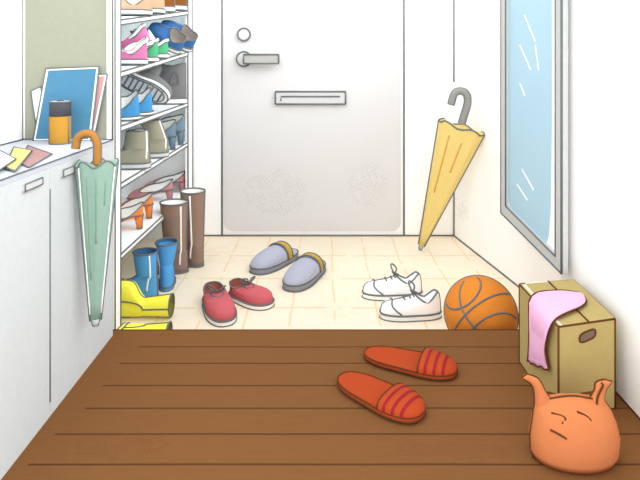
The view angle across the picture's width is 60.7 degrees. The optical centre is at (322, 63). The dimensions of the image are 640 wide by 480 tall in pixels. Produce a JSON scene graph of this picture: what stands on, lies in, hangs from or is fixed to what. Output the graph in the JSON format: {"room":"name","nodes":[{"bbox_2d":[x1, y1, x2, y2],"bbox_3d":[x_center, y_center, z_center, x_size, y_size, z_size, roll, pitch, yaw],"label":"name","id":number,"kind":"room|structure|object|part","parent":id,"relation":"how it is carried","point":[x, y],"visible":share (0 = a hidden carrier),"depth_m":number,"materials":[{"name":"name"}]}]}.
{"room":"home entryway","nodes":[
{"label":"home entryway","id":0,"kind":"room"},
{"bbox_2d":[0,0,22,143],"bbox_3d":[-0.928,0.297,1.026,0.103,1.395,1.153,0,0,0],"label":"wall","id":1,"kind":"structure","parent":0,"point":[11,11],"depth_m":1.54,"materials":[{"name":"white paint"}]},
{"bbox_2d":[23,0,112,138],"bbox_3d":[-0.797,0.273,1.618,0.366,1.345,0.044,0,0,0],"label":"wall partition","id":2,"kind":"structure","parent":0,"point":[56,33],"depth_m":1.60,"materials":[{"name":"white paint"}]},
{"bbox_2d":[121,236,518,328],"bbox_3d":[-0.050,0.985,2.350,2.300,0.080,1.500,0,0,0],"label":"floor","id":3,"kind":"structure","parent":0,"point":[335,301],"depth_m":2.44,"materials":[{"name":"beige tile"}]},
{"bbox_2d":[126,247,158,296],"bbox_3d":[-0.761,0.851,2.205,0.197,0.194,0.095,0,0,2],"label":"boot","id":4,"kind":"object","parent":3,"relation":"on","point":[145,258],"visible":0.61,"depth_m":2.18,"materials":[{"name":"blue rubber"}]},
{"bbox_2d":[117,321,172,328],"bbox_3d":[-0.598,0.906,1.816,0.163,0.074,0.134,0,0,0],"label":"boot","id":5,"kind":"object","parent":3,"relation":"on","point":[160,325],"visible":0.35,"depth_m":1.83,"materials":[{"name":"yellow rubber"}]},
{"bbox_2d":[121,278,174,317],"bbox_3d":[-0.665,0.873,2.035,0.206,0.144,0.080,0,0,0],"label":"boot","id":6,"kind":"object","parent":3,"relation":"on","point":[134,303],"visible":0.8,"depth_m":2.01,"materials":[{"name":"yellow rubber"}]},
{"bbox_2d":[113,0,192,328],"bbox_3d":[-0.875,0.273,2.432,0.330,1.345,1.120,0,0,0],"label":"shoe rack","id":7,"kind":"object","parent":3,"relation":"on","point":[126,237],"visible":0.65,"depth_m":2.33,"materials":[{"name":"white paint"}]},
{"bbox_3d":[-0.719,0.273,1.901,0.015,1.345,0.058,0,0,0],"label":"post","id":8,"kind":"part","parent":7,"relation":"part of","materials":[{"name":"white paint"}]},
{"bbox_3d":[-1.034,0.273,2.431,0.012,1.345,1.118,0,0,0],"label":"panel","id":9,"kind":"part","parent":7,"relation":"part of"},
{"bbox_2d":[121,89,140,120],"bbox_3d":[-0.810,0.156,2.087,0.226,0.119,0.091,0,0,3],"label":"sneaker","id":10,"kind":"object","parent":7,"relation":"on","point":[129,103],"visible":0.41,"depth_m":2.07,"materials":[{"name":"blue fabric"}]},
{"bbox_2d":[121,201,143,228],"bbox_3d":[-0.835,0.619,2.236,0.206,0.109,0.076,0,0,0],"label":"heels","id":11,"kind":"object","parent":7,"relation":"on","point":[135,211],"visible":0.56,"depth_m":2.23,"materials":[{"name":"orange leather"}]},
{"bbox_2d":[121,36,148,64],"bbox_3d":[-0.800,-0.055,2.178,0.206,0.116,0.090,0,0,0],"label":"sneaker","id":12,"kind":"object","parent":7,"relation":"on","point":[135,53],"visible":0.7,"depth_m":2.15,"materials":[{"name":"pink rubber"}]},
{"bbox_2d":[121,128,151,169],"bbox_3d":[-0.795,0.341,2.200,0.207,0.156,0.095,0,0,0],"label":"boot","id":13,"kind":"object","parent":7,"relation":"on","point":[135,154],"visible":0.78,"depth_m":2.17,"materials":[{"name":"grey rubber"}]},
{"bbox_2d":[121,0,152,15],"bbox_3d":[-0.815,-0.249,2.235,0.236,0.102,0.105,0,0,0],"label":"shoe","id":14,"kind":"object","parent":7,"relation":"on","point":[128,7],"visible":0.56,"depth_m":2.20,"materials":[{"name":"white rubber"}]},
{"bbox_2d":[121,192,153,218],"bbox_3d":[-0.845,0.618,2.393,0.206,0.114,0.077,0,0,0],"label":"heels","id":15,"kind":"object","parent":7,"relation":"on","point":[147,199],"visible":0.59,"depth_m":2.40,"materials":[{"name":"orange leather"}]},
{"bbox_2d":[121,23,153,47],"bbox_3d":[-0.796,-0.085,2.248,0.199,0.168,0.080,0,0,0],"label":"sneaker","id":16,"kind":"object","parent":7,"relation":"on","point":[141,31],"visible":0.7,"depth_m":2.22,"materials":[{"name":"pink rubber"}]},
{"bbox_2d":[121,29,159,61],"bbox_3d":[-0.790,-0.079,2.290,0.206,0.142,0.080,0,0,0],"label":"sneaker","id":17,"kind":"object","parent":7,"relation":"on","point":[152,52],"visible":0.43,"depth_m":2.27,"materials":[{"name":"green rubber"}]},
{"bbox_2d":[122,118,168,158],"bbox_3d":[-0.793,0.331,2.439,0.207,0.171,0.095,0,0,-10],"label":"boot","id":18,"kind":"object","parent":7,"relation":"on","point":[159,144],"visible":0.51,"depth_m":2.42,"materials":[{"name":"grey"}]},
{"bbox_2d":[138,87,153,115],"bbox_3d":[-0.810,0.154,2.246,0.226,0.119,0.091,0,0,3],"label":"sneaker","id":19,"kind":"object","parent":7,"relation":"on","point":[145,97],"visible":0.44,"depth_m":2.23,"materials":[{"name":"blue fabric"}]},
{"bbox_2d":[121,65,172,103],"bbox_3d":[-0.791,0.066,2.483,0.250,0.226,0.218,0,0,5],"label":"sneaker","id":20,"kind":"object","parent":7,"relation":"on","point":[161,91],"visible":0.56,"depth_m":2.40,"materials":[{"name":"grey fabric"}]},
{"bbox_2d":[126,178,173,199],"bbox_3d":[-0.865,0.626,2.730,0.238,0.105,0.078,0,0,0],"label":"heels","id":21,"kind":"object","parent":7,"relation":"on","point":[166,186],"visible":0.82,"depth_m":2.73,"materials":[{"name":"leather"}]},
{"bbox_2d":[121,192,179,259],"bbox_3d":[-0.870,0.687,2.402,0.316,0.033,1.005,0,0,0],"label":"shelf","id":22,"kind":"object","parent":7,"relation":"attached to","point":[131,236],"depth_m":2.29,"materials":[{"name":"white paint"}]},
{"bbox_2d":[121,142,187,188],"bbox_3d":[-0.870,0.428,2.402,0.316,0.030,1.005,0,0,0],"label":"shelf","id":23,"kind":"object","parent":7,"relation":"attached to","point":[127,176],"depth_m":2.23,"materials":[{"name":"white paint"}]},
{"bbox_2d":[121,102,187,131],"bbox_3d":[-0.870,0.221,2.402,0.316,0.039,1.005,0,0,0],"label":"shelf","id":24,"kind":"object","parent":7,"relation":"attached to","point":[159,110],"depth_m":2.41,"materials":[{"name":"white paint"}]},
{"bbox_2d":[121,52,187,77],"bbox_3d":[-0.870,-0.008,2.402,0.316,0.114,1.005,0,0,0],"label":"shelf","id":25,"kind":"object","parent":7,"relation":"attached to","point":[126,70],"depth_m":2.28,"materials":[{"name":"white paint"}]},
{"bbox_2d":[121,11,187,25],"bbox_3d":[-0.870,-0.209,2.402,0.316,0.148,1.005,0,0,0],"label":"shelf","id":26,"kind":"object","parent":7,"relation":"attached to","point":[125,20],"depth_m":2.29,"materials":[{"name":"white paint"}]},
{"bbox_2d":[146,29,168,58],"bbox_3d":[-0.800,-0.093,2.474,0.207,0.136,0.090,0,0,0],"label":"sneaker","id":27,"kind":"object","parent":7,"relation":"on","point":[163,45],"visible":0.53,"depth_m":2.45,"materials":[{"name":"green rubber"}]},
{"bbox_2d":[151,0,165,13],"bbox_3d":[-0.815,-0.272,2.419,0.237,0.101,0.105,0,0,0],"label":"shoe","id":28,"kind":"object","parent":7,"relation":"on","point":[158,6],"visible":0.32,"depth_m":2.39,"materials":[{"name":"white rubber"}]},
{"bbox_3d":[-0.877,0.273,2.980,0.301,1.345,0.020,0,0,0],"label":"panel","id":29,"kind":"part","parent":7,"relation":"part of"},
{"bbox_2d":[144,171,184,189],"bbox_3d":[-0.851,0.626,2.911,0.243,0.110,0.078,0,0,0],"label":"heels","id":30,"kind":"object","parent":7,"relation":"on","point":[179,178],"visible":0.54,"depth_m":2.92,"materials":[{"name":"leather"}]},
{"bbox_2d":[147,22,186,53],"bbox_3d":[-0.742,-0.122,2.594,0.200,0.152,0.100,0,0,-1],"label":"sneaker","id":31,"kind":"object","parent":7,"relation":"on","point":[177,39],"visible":0.8,"depth_m":2.56,"materials":[{"name":"blue fabric"}]},
{"bbox_2d":[152,63,186,104],"bbox_3d":[-0.830,0.099,2.800,0.267,0.211,0.100,0,0,0],"label":"sneaker","id":32,"kind":"object","parent":7,"relation":"on","point":[174,75],"visible":0.58,"depth_m":2.77,"materials":[{"name":"grey fabric"}]},
{"bbox_2d":[162,119,176,149],"bbox_3d":[-0.833,0.342,2.656,0.242,0.146,0.087,0,0,0],"label":"heels","id":33,"kind":"object","parent":7,"relation":"on","point":[169,125],"visible":0.38,"depth_m":2.65,"materials":[{"name":"blue leather"}]},
{"bbox_2d":[165,0,175,11],"bbox_3d":[-0.815,-0.328,2.638,0.207,0.156,0.090,0,0,0],"label":"boot","id":34,"kind":"object","parent":7,"relation":"on","point":[169,4],"visible":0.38,"depth_m":2.61,"materials":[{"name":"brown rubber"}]},
{"bbox_2d":[161,114,184,144],"bbox_3d":[-0.833,0.336,2.809,0.243,0.157,0.087,0,0,0],"label":"heels","id":35,"kind":"object","parent":7,"relation":"on","point":[179,118],"visible":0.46,"depth_m":2.80,"materials":[{"name":"blue leather"}]},
{"bbox_2d":[161,20,197,52],"bbox_3d":[-0.720,-0.137,2.705,0.211,0.162,0.106,0,0,2],"label":"sneaker","id":36,"kind":"object","parent":7,"relation":"on","point":[192,36],"visible":0.59,"depth_m":2.68,"materials":[{"name":"blue fabric"}]},
{"bbox_2d":[175,0,187,10],"bbox_3d":[-0.815,-0.358,2.870,0.207,0.156,0.090,0,0,0],"label":"boot","id":37,"kind":"object","parent":7,"relation":"on","point":[181,5],"visible":0.4,"depth_m":2.85,"materials":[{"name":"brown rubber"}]},
{"bbox_3d":[-0.719,0.273,2.938,0.017,1.345,0.109,0,0,0],"label":"post","id":38,"kind":"part","parent":7,"relation":"part of","materials":[{"name":"white paint"}]},
{"bbox_2d":[155,237,178,291],"bbox_3d":[-0.668,0.850,2.338,0.099,0.196,0.157,0,0,-12],"label":"boot","id":39,"kind":"object","parent":3,"relation":"on","point":[167,247],"visible":0.98,"depth_m":2.28,"materials":[{"name":"blue rubber"}]},
{"bbox_2d":[157,198,188,274],"bbox_3d":[-0.719,0.787,2.493,0.218,0.322,0.122,0,0,4],"label":"boot","id":40,"kind":"object","parent":3,"relation":"on","point":[174,210],"visible":0.58,"depth_m":2.45,"materials":[{"name":"brown leather"}]},
{"bbox_2d":[179,187,205,267],"bbox_3d":[-0.643,0.772,2.604,0.208,0.352,0.118,0,0,40],"label":"boot","id":41,"kind":"object","parent":3,"relation":"on","point":[195,196],"visible":0.68,"depth_m":2.54,"materials":[{"name":"brown leather"}]},
{"bbox_2d":[202,281,236,327],"bbox_3d":[-0.402,0.896,2.093,0.117,0.104,0.285,0,0,-23],"label":"shoe","id":42,"kind":"object","parent":3,"relation":"on","point":[219,309],"visible":1,"depth_m":2.02,"materials":[{"name":"red fabric"}]},
{"bbox_2d":[228,276,274,310],"bbox_3d":[-0.288,0.896,2.177,0.222,0.104,0.117,0,0,37],"label":"shoe","id":43,"kind":"object","parent":3,"relation":"on","point":[244,293],"visible":0.95,"depth_m":2.13,"materials":[{"name":"red fabric"}]},
{"bbox_2d":[249,241,298,274],"bbox_3d":[-0.225,0.899,2.580,0.133,0.098,0.314,0,0,34],"label":"slipper","id":44,"kind":"object","parent":3,"relation":"on","point":[279,254],"visible":0.99,"depth_m":2.51,"materials":[{"name":"grey fabric"}]},
{"bbox_2d":[282,252,325,292],"bbox_3d":[-0.076,0.899,2.413,0.132,0.098,0.329,0,0,23],"label":"slipper","id":45,"kind":"object","parent":3,"relation":"on","point":[305,272],"visible":1,"depth_m":2.33,"materials":[{"name":"grey fabric"}]},
{"bbox_2d":[362,263,422,300],"bbox_3d":[0.282,0.885,2.222,0.249,0.126,0.093,0,0,-1],"label":"sneaker","id":46,"kind":"object","parent":3,"relation":"on","point":[394,286],"visible":0.93,"depth_m":2.19,"materials":[{"name":"white rubber"}]},
{"bbox_2d":[379,280,441,322],"bbox_3d":[0.328,0.885,2.043,0.236,0.126,0.093,0,0,-2],"label":"sneaker","id":47,"kind":"object","parent":3,"relation":"on","point":[414,307],"visible":1,"depth_m":2.01,"materials":[{"name":"white fabric"}]},
{"bbox_2d":[418,87,484,249],"bbox_3d":[0.622,0.528,2.673,0.334,0.834,0.104,0,0,21],"label":"umbrella","id":48,"kind":"object","parent":3,"relation":"on","point":[456,145],"visible":1,"depth_m":2.67,"materials":[{"name":"yellow fabric"}]},
{"bbox_3d":[0.658,0.205,2.647,0.116,0.186,0.056,0,0,0],"label":"handle","id":49,"kind":"part","parent":48,"relation":"part of","materials":[{"name":"grey plastic"}]},
{"bbox_2d":[444,275,518,328],"bbox_3d":[0.522,0.826,1.811,0.234,0.236,0.234,0,0,0],"label":"basketball","id":50,"kind":"object","parent":3,"relation":"on","point":[473,301],"visible":0.8,"depth_m":1.74,"materials":[{"name":"orange rubber"}]},
{"bbox_2d":[1,329,639,479],"bbox_3d":[-0.220,0.894,1.042,1.960,0.201,1.185,0,0,0],"label":"floor","id":51,"kind":"structure","parent":0,"point":[152,404],"depth_m":1.24,"materials":[{"name":"brown wood"}]},
{"bbox_2d":[0,139,112,479],"bbox_3d":[-0.744,0.507,1.101,0.272,0.576,1.001,0,0,0],"label":"cupboard","id":52,"kind":"object","parent":51,"relation":"on","point":[48,340],"visible":0.83,"depth_m":1.20,"materials":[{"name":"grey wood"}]},
{"bbox_3d":[-0.622,0.515,0.926,0.015,0.560,0.613,0,0,0],"label":"door","id":53,"kind":"part","parent":52,"relation":"part of","materials":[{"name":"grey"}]},
{"bbox_3d":[-0.612,0.254,1.154,0.008,0.017,0.072,0,0,0],"label":"handle","id":54,"kind":"part","parent":52,"relation":"part of","materials":[{"name":"grey metal"}]},
{"bbox_2d":[0,139,112,186],"bbox_3d":[-0.747,0.227,1.101,0.266,0.015,1.001,0,0,0],"label":"countertop","id":55,"kind":"structure","parent":52,"relation":"on","point":[61,153],"depth_m":1.37,"materials":[{"name":"grey"}]},
{"bbox_2d":[0,150,16,169],"bbox_3d":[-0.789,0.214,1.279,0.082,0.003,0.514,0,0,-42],"label":"envelope","id":56,"kind":"object","parent":55,"relation":"on","point":[6,159],"visible":1,"depth_m":1.22,"materials":[{"name":"white paper"}]},
{"bbox_2d":[5,146,32,171],"bbox_3d":[-0.706,0.217,1.272,0.048,0.003,0.368,0,0,-27],"label":"envelope","id":57,"kind":"object","parent":55,"relation":"on","point":[21,154],"visible":0.94,"depth_m":1.28,"materials":[{"name":"yellow paper"}]},
{"bbox_2d":[30,86,41,121],"bbox_3d":[-0.827,0.144,1.594,0.057,0.160,0.013,0,0,0],"label":"board","id":58,"kind":"object","parent":55,"relation":"on","point":[35,93],"visible":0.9,"depth_m":1.59,"materials":[{"name":"white paper"}]},
{"bbox_2d":[21,145,52,167],"bbox_3d":[-0.693,0.220,1.325,0.067,0.003,0.356,0,0,-25],"label":"envelope","id":59,"kind":"object","parent":55,"relation":"on","point":[37,155],"visible":0.9,"depth_m":1.30,"materials":[{"name":"paper"}]},
{"bbox_2d":[48,100,71,144],"bbox_3d":[-0.734,0.162,1.525,0.059,0.121,0.059,0,0,0],"label":"drink can","id":60,"kind":"object","parent":55,"relation":"on","point":[59,118],"visible":1,"depth_m":1.50,"materials":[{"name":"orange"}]},
{"bbox_2d":[32,66,99,140],"bbox_3d":[-0.745,0.115,1.584,0.187,0.218,0.023,0,0,0],"label":"board","id":61,"kind":"object","parent":55,"relation":"on","point":[79,85],"visible":0.83,"depth_m":1.58,"materials":[{"name":"blue paint"},{"name":"white paint"},{"name":"grey ink"}]},
{"bbox_2d":[93,73,107,131],"bbox_3d":[-0.682,0.126,1.592,0.108,0.196,0.017,0,0,0],"label":"board","id":62,"kind":"object","parent":55,"relation":"on","point":[102,80],"visible":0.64,"depth_m":1.59,"materials":[{"name":"pink paper"}]},
{"bbox_3d":[-0.612,0.258,1.331,0.008,0.020,0.098,0,0,0],"label":"handle","id":63,"kind":"part","parent":52,"relation":"part of","materials":[{"name":"grey"}]},
{"bbox_3d":[-0.623,0.515,1.416,0.013,0.560,0.367,0,0,0],"label":"door","id":64,"kind":"part","parent":52,"relation":"part of","materials":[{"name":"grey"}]},
{"bbox_2d":[71,129,118,326],"bbox_3d":[-0.567,0.406,1.354,0.113,0.490,0.063,0,0,-9],"label":"umbrella","id":65,"kind":"object","parent":52,"relation":"hanging from","point":[96,181],"visible":1,"depth_m":1.34,"materials":[{"name":"green fabric"}]},
{"bbox_3d":[-0.587,0.206,1.355,0.074,0.090,0.018,0,0,0],"label":"handle","id":66,"kind":"part","parent":65,"relation":"part of","materials":[{"name":"orange wood"}]},
{"bbox_2d":[337,371,425,423],"bbox_3d":[0.133,0.772,1.294,0.239,0.037,0.110,0,0,41],"label":"slipper","id":67,"kind":"object","parent":51,"relation":"on","point":[397,402],"visible":1,"depth_m":1.26,"materials":[{"name":"red"}]},
{"bbox_2d":[363,346,457,380],"bbox_3d":[0.228,0.772,1.439,0.251,0.037,0.110,0,0,22],"label":"slipper","id":68,"kind":"object","parent":51,"relation":"on","point":[431,364],"visible":1,"depth_m":1.42,"materials":[{"name":"red"}]},
{"bbox_2d":[519,279,615,409],"bbox_3d":[0.604,0.689,1.353,0.162,0.213,0.268,0,0,0],"label":"cardboard box","id":69,"kind":"object","parent":51,"relation":"on","point":[581,343],"visible":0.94,"depth_m":1.25,"materials":[{"name":"brown cardboard"}]},
{"bbox_2d":[527,289,586,370],"bbox_3d":[0.582,0.664,1.318,0.143,0.181,0.162,0,0,0],"label":"cloth","id":70,"kind":"object","parent":69,"relation":"on","point":[545,307],"visible":1,"depth_m":1.31,"materials":[{"name":"pink fabric"}]},
{"bbox_2d":[521,373,619,474],"bbox_3d":[0.500,0.728,1.105,0.197,0.204,0.112,0,0,0],"label":"plastic bag","id":71,"kind":"object","parent":51,"relation":"on","point":[572,433],"visible":0.99,"depth_m":1.07,"materials":[{"name":"orange"}]},
{"bbox_3d":[0.434,0.665,1.105,0.065,0.079,0.032,0,0,0],"label":"handle","id":72,"kind":"part","parent":71,"relation":"part of","materials":[{"name":"orange plastic"}]},
{"bbox_3d":[0.560,0.671,1.105,0.051,0.068,0.032,0,0,0],"label":"handle","id":73,"kind":"part","parent":71,"relation":"part of","materials":[{"name":"orange plastic"}]},
{"bbox_2d":[193,0,453,235],"bbox_3d":[-0.225,0.274,3.046,1.950,1.348,0.108,0,0,0],"label":"wall","id":74,"kind":"structure","parent":0,"point":[429,83],"depth_m":3.00,"materials":[{"name":"white paint"}]},
{"bbox_2d":[221,0,404,234],"bbox_3d":[-0.055,0.273,2.994,1.009,1.345,0.111,0,0,0],"label":"door","id":75,"kind":"structure","parent":74,"relation":"in","point":[313,91],"depth_m":3.00,"materials":[{"name":"white paint"}]},
{"bbox_3d":[-0.432,-0.028,2.990,0.089,0.089,0.019,0,0,0],"label":"handle","id":76,"kind":"part","parent":75,"relation":"part of","materials":[{"name":"grey metal"}]},
{"bbox_3d":[-0.333,-0.027,2.965,0.198,0.057,0.051,0,0,0],"label":"lever","id":77,"kind":"part","parent":75,"relation":"part of","materials":[{"name":"grey metal"}]},
{"bbox_2d":[453,0,639,419],"bbox_3d":[0.928,0.297,1.775,0.443,1.395,2.650,0,0,0],"label":"wall","id":78,"kind":"structure","parent":0,"point":[604,35],"depth_m":1.48,"materials":[{"name":"grey paint"}]},
{"bbox_2d":[500,0,567,274],"bbox_3d":[0.803,0.137,1.912,0.262,0.954,0.736,0,0,0],"label":"wall mirror","id":79,"kind":"object","parent":78,"relation":"attached to","point":[533,33],"visible":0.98,"depth_m":1.81,"materials":[{"name":"grey metal"},{"name":"light blue glass"},{"name":"grey ink"}]},
{"bbox_3d":[0.715,0.114,1.912,0.002,0.907,0.498,0,0,4],"label":"glass","id":80,"kind":"part","parent":79,"relation":"part of","materials":[{"name":"blue mirror"}]}
]}

